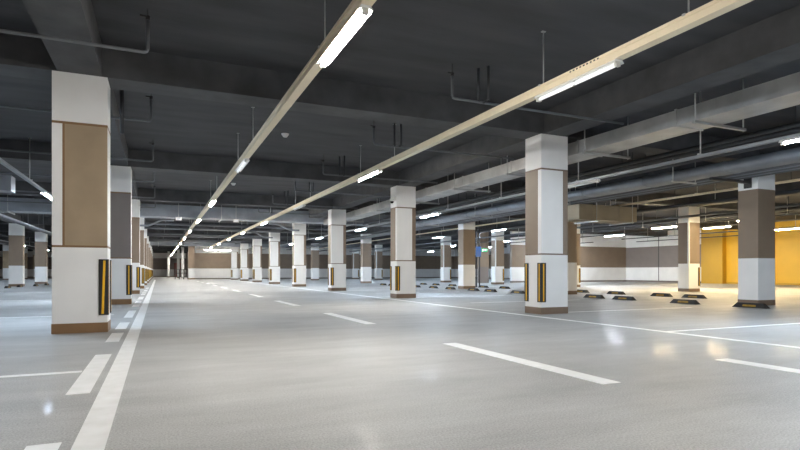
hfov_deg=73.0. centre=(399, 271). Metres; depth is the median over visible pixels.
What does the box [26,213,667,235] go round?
beam
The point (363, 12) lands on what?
lamp
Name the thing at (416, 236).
beam
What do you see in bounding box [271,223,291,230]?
beam
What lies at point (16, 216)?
beam
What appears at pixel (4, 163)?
tray
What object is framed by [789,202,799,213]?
beam
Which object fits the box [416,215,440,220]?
beam
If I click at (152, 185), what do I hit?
pipe
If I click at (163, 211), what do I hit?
air duct
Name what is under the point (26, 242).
beam
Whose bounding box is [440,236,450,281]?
column
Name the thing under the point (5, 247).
column
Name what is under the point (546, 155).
column
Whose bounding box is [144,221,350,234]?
ceiling pipe
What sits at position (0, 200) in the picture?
pipe
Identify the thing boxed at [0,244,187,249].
beam
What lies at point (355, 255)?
column
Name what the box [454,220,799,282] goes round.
wall
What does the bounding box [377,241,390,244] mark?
beam
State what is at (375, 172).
lamp
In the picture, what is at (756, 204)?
column
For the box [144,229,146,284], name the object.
column
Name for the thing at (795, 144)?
beam
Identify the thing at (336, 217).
column
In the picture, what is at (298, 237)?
column
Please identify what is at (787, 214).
cable tray
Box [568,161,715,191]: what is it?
pipe
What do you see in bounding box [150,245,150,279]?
column
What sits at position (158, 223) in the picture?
ceiling pipe
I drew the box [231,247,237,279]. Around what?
column
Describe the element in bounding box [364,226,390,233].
beam
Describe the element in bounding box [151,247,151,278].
column
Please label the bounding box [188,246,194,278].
wall pier
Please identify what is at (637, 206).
beam
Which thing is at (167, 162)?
beam
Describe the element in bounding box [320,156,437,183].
pipe
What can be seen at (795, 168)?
ceiling pipe
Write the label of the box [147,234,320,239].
ceiling pipe
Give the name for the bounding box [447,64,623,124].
pipe
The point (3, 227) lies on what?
beam
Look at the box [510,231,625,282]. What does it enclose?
wall
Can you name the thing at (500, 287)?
wheel stop
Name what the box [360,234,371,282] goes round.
column
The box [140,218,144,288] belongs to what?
column
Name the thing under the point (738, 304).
wheel stop
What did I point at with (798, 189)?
ceiling pipe
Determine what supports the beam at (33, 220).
attached to the ceiling
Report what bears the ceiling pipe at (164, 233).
hanging from the ceiling
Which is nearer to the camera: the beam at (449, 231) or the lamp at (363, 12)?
the lamp at (363, 12)
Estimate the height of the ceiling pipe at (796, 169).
0.100 m
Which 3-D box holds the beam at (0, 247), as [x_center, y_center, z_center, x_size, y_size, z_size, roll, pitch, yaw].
[-28.916,-3.147,79.909,64.400,0.500,0.539,0,0,-24]
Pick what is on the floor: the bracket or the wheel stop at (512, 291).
the wheel stop at (512, 291)
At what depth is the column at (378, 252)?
58.57 m
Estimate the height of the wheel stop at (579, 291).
0.120 m
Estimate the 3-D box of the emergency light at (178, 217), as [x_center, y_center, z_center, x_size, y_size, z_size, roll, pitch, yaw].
[-10.784,-2.937,26.340,0.260,0.880,0.104,0,0,-24]
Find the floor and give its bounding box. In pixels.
[0,277,799,449]
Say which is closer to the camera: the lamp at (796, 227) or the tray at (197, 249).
the lamp at (796, 227)
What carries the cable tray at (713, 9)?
hanging from the ceiling
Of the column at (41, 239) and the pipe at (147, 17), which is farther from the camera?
the column at (41, 239)
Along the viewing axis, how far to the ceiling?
8.65 m
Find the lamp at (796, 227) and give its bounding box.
[775,227,799,229]
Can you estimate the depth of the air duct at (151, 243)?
56.76 m
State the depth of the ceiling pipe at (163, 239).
47.41 m
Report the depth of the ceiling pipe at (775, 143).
13.18 m
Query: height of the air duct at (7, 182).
1.480 m
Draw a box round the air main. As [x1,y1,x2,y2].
[416,147,799,227]
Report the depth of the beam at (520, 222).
36.28 m
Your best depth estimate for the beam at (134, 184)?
19.79 m
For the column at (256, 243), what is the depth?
45.89 m
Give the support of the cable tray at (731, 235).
hanging from the ceiling
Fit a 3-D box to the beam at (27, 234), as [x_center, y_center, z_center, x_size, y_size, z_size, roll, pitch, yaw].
[-16.623,-3.147,52.399,64.400,0.500,0.539,0,0,-24]
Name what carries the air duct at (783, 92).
hanging from the ceiling
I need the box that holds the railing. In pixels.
[175,269,187,278]
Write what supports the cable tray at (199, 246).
hanging from the ceiling
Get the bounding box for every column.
[3,245,8,279]
[8,223,24,285]
[25,247,27,278]
[33,250,34,277]
[35,232,47,283]
[51,70,110,333]
[110,165,131,304]
[132,199,139,293]
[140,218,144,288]
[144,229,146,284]
[147,236,148,282]
[149,242,149,280]
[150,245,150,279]
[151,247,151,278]
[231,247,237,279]
[240,243,248,280]
[252,239,261,281]
[269,233,279,283]
[292,223,305,286]
[311,243,318,279]
[328,209,345,290]
[352,249,358,278]
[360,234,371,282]
[375,245,382,279]
[390,186,415,297]
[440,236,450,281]
[458,222,474,288]
[491,230,503,283]
[524,134,567,314]
[568,222,576,293]
[577,224,580,286]
[678,206,699,291]
[738,174,774,304]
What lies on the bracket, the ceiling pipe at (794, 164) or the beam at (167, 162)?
the ceiling pipe at (794, 164)
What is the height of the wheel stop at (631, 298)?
0.120 m
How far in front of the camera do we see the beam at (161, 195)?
23.41 m
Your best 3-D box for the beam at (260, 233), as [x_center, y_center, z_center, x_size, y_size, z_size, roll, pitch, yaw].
[-10.651,-3.149,42.691,0.567,0.496,6.994,0,0,-24]
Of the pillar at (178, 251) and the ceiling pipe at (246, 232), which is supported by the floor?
the pillar at (178, 251)
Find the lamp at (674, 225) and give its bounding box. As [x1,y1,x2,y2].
[651,225,677,228]
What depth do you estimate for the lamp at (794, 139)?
8.60 m
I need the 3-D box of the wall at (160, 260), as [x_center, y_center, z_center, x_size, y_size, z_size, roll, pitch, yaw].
[-49.167,-1.237,83.315,30.200,4.280,0.250,0,0,-24]
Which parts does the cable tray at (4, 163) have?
hanger rod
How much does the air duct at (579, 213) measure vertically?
1.590 m
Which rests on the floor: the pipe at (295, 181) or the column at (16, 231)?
the column at (16, 231)
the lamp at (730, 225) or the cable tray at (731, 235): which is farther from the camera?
the cable tray at (731, 235)
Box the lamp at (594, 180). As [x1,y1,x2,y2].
[568,179,600,187]
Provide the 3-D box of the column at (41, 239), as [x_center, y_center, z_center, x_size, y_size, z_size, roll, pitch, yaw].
[-26.392,-0.997,39.782,0.719,3.800,0.551,0,0,-24]
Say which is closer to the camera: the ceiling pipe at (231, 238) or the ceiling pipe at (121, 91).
the ceiling pipe at (121, 91)
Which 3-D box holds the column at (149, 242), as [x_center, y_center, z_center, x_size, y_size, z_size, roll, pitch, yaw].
[-23.235,-0.997,49.444,0.729,3.800,0.571,0,0,-24]
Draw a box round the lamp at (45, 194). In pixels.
[40,191,51,200]
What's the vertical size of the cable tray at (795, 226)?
1.160 m
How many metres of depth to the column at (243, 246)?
52.77 m
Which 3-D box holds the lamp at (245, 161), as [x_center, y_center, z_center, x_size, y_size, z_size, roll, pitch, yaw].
[-3.696,-2.457,12.623,0.150,0.080,1.500,0,0,-24]
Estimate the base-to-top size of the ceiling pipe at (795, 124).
0.778 m
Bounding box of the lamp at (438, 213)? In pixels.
[419,212,440,217]
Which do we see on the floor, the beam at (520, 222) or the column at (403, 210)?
the column at (403, 210)
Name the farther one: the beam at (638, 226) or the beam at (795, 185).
the beam at (638, 226)
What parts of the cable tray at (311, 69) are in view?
hanger rod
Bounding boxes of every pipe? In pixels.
[0,9,149,53]
[0,96,152,121]
[0,143,153,161]
[0,172,154,182]
[0,200,155,207]
[0,213,51,233]
[0,216,51,234]
[0,233,51,246]
[15,185,155,197]
[120,90,123,133]
[140,219,173,226]
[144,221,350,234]
[144,222,366,230]
[147,229,327,238]
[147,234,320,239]
[149,237,291,242]
[149,238,286,243]
[246,232,272,237]
[258,207,327,215]
[268,223,298,230]
[271,191,357,208]
[286,163,799,249]
[291,165,799,249]
[295,181,390,196]
[306,166,799,247]
[307,168,799,247]
[308,169,799,247]
[319,172,799,251]
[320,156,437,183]
[349,203,799,251]
[363,106,799,224]
[368,127,799,224]
[370,123,513,159]
[375,133,796,226]
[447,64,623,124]
[504,206,799,237]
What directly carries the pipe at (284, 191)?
hanging from the ceiling
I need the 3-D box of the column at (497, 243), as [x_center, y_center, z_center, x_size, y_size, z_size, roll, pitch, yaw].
[6.895,-0.997,38.149,0.729,3.800,0.561,0,0,-24]
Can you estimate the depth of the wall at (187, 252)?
88.42 m
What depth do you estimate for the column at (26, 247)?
64.42 m
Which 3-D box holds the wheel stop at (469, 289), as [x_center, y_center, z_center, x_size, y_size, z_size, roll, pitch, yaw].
[3.448,0.843,25.374,0.170,0.120,0.860,0,0,-24]
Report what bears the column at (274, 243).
on the floor
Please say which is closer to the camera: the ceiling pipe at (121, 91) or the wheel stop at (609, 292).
the ceiling pipe at (121, 91)
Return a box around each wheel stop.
[468,288,479,290]
[484,289,496,291]
[499,286,509,288]
[511,290,523,293]
[577,289,589,292]
[583,294,604,298]
[607,291,625,294]
[612,296,636,300]
[650,293,672,296]
[670,299,699,304]
[681,294,706,298]
[732,302,770,308]
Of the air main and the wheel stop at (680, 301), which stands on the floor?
the wheel stop at (680, 301)
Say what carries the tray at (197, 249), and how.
on the cable tray at (199, 246)
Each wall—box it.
[0,251,185,277]
[186,252,187,276]
[195,246,453,278]
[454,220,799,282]
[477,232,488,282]
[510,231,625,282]
[701,228,725,283]
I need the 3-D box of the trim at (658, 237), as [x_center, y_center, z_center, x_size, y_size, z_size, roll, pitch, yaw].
[21.751,-1.307,45.459,0.032,4.140,0.060,0,0,-24]
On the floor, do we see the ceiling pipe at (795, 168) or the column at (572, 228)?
the column at (572, 228)
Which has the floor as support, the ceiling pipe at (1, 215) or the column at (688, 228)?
the column at (688, 228)
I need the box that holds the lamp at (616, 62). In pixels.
[534,58,623,101]
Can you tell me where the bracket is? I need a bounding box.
[709,177,751,188]
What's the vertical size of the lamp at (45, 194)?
0.080 m
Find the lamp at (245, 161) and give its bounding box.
[234,158,249,172]
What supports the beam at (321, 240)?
attached to the ceiling
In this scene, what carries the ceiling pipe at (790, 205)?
hanging from the ceiling
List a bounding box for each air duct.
[0,175,14,192]
[0,195,390,226]
[150,242,360,248]
[324,72,799,224]
[568,183,636,225]
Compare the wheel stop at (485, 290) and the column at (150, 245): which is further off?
the column at (150, 245)
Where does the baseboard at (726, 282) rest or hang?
attached to the wall at (641, 257)
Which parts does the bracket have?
arm, wall plate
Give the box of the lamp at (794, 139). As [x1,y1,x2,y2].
[779,136,799,145]
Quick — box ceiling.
[0,0,799,237]
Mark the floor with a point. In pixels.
(189, 364)
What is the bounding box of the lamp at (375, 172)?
[356,169,381,181]
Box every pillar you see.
[168,251,169,276]
[177,250,179,277]
[181,247,183,277]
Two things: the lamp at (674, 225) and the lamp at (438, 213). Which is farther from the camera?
the lamp at (674, 225)
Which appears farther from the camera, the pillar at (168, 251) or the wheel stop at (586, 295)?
the pillar at (168, 251)
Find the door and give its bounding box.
[174,263,180,276]
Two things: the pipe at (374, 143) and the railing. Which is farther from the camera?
the railing
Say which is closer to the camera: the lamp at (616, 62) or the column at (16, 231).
the lamp at (616, 62)
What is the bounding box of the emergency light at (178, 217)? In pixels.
[176,203,181,219]
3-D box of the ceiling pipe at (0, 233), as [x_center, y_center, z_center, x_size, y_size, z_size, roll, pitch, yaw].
[-28.889,-2.858,41.856,0.120,1.037,60.000,0,0,-24]
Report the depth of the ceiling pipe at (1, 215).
26.50 m
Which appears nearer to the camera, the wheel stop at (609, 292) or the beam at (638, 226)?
the wheel stop at (609, 292)
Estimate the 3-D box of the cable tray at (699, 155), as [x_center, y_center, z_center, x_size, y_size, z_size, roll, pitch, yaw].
[-2.207,-2.747,27.491,0.130,1.260,68.000,0,0,-24]
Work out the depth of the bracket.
14.26 m
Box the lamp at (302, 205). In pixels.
[294,204,305,210]
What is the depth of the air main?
14.80 m
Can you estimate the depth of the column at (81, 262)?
7.94 m
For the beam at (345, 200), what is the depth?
22.10 m
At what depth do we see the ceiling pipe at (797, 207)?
28.16 m
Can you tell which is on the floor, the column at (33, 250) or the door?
the column at (33, 250)
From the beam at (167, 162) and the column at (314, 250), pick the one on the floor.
the column at (314, 250)
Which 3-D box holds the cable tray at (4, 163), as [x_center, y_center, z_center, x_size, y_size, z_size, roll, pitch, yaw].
[-14.134,-2.817,24.352,0.130,1.120,64.000,0,0,-24]
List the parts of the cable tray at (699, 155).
hanger rod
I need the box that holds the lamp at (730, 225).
[702,225,731,228]
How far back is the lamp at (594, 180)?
12.73 m
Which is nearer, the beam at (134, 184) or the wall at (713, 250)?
the beam at (134, 184)
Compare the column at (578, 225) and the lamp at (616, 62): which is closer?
the lamp at (616, 62)
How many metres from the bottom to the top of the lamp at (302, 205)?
0.080 m
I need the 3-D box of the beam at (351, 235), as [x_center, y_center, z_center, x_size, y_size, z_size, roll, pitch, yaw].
[-4.186,-3.149,45.580,0.567,0.496,6.994,0,0,-24]
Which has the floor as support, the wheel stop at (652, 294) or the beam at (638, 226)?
the wheel stop at (652, 294)
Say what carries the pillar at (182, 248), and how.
on the floor
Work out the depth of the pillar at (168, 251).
83.10 m
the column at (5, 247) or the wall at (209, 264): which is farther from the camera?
the wall at (209, 264)
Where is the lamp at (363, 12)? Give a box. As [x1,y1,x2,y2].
[316,4,372,67]
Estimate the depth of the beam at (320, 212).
28.02 m
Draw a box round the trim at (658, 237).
[658,237,658,280]
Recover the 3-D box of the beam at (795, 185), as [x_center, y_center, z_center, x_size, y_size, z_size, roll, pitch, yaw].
[14.571,-3.149,20.958,0.567,0.496,6.994,0,0,-24]
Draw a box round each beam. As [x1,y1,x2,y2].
[0,32,799,172]
[0,139,799,215]
[0,181,737,229]
[0,213,20,222]
[0,216,509,238]
[0,224,509,243]
[0,231,506,247]
[0,237,457,249]
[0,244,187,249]
[0,247,187,251]
[0,249,186,252]
[22,0,101,75]
[25,225,44,231]
[25,241,187,246]
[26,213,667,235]
[110,89,127,165]
[132,170,137,199]
[254,232,268,235]
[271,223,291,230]
[305,209,327,217]
[313,239,327,242]
[333,186,390,209]
[346,234,360,237]
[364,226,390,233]
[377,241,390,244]
[399,135,524,186]
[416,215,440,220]
[416,236,432,240]
[444,229,490,236]
[465,197,524,211]
[496,220,524,229]
[544,5,799,135]
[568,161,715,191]
[580,223,651,232]
[622,205,677,213]
[660,211,779,224]
[690,181,799,206]
[760,141,799,154]
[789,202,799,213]
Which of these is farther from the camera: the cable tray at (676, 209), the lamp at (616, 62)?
the cable tray at (676, 209)
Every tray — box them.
[0,138,51,195]
[0,158,51,195]
[170,0,375,255]
[197,246,230,249]
[197,249,230,249]
[208,0,752,247]
[251,91,799,251]
[319,178,799,248]
[371,196,799,252]
[504,209,799,243]
[621,215,799,239]
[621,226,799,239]
[636,235,737,241]
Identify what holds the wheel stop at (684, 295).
on the floor
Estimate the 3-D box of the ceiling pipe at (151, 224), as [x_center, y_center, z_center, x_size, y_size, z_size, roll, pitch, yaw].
[-12.865,-2.863,28.424,1.800,1.028,0.100,0,0,-24]
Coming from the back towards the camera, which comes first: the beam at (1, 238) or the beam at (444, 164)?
the beam at (1, 238)
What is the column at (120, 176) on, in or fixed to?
on the floor
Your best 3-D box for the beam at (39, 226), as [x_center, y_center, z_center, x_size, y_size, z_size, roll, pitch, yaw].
[-24.856,-3.149,36.344,0.567,0.496,6.994,0,0,-24]
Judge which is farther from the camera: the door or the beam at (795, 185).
the door
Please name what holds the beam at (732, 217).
attached to the ceiling
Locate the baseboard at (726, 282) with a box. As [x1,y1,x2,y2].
[726,282,799,284]
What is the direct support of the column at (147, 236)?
on the floor
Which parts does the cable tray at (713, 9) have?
hanger rod, hanger rod, hanger rod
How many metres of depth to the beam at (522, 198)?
25.38 m
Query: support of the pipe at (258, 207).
hanging from the ceiling
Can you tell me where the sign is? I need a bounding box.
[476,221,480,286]
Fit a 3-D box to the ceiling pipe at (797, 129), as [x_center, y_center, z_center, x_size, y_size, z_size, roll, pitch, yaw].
[5.306,-2.988,14.720,0.100,0.778,34.550,0,0,-24]
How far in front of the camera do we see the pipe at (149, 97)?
9.88 m
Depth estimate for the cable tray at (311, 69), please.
7.72 m
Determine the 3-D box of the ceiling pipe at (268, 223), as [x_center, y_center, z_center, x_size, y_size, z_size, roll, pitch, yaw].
[-6.703,-2.863,31.178,1.800,1.028,0.100,0,0,-24]
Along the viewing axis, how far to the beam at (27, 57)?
9.22 m
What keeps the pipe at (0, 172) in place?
hanging from the ceiling
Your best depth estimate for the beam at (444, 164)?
14.62 m
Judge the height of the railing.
1.150 m
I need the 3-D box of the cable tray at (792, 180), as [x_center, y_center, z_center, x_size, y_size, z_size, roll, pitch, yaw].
[2.640,-2.917,32.943,0.200,0.920,62.000,0,0,-24]
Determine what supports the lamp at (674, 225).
attached to the cable tray at (787, 214)
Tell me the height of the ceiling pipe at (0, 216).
1.037 m
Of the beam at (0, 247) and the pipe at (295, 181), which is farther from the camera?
the beam at (0, 247)
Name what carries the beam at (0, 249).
attached to the ceiling
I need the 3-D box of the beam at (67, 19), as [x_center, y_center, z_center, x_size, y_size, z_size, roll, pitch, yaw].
[-3.264,-3.149,4.737,0.567,0.496,6.994,0,0,-24]
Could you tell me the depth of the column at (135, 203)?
21.77 m
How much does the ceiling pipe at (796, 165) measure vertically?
0.090 m
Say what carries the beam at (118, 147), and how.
attached to the ceiling
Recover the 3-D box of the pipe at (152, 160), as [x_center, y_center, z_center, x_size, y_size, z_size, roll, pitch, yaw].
[-9.217,-3.085,12.544,6.405,0.580,0.060,0,0,-24]
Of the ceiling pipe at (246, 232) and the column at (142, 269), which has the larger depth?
the ceiling pipe at (246, 232)
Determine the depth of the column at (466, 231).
28.17 m
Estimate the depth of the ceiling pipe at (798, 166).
16.81 m
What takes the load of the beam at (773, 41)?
attached to the ceiling

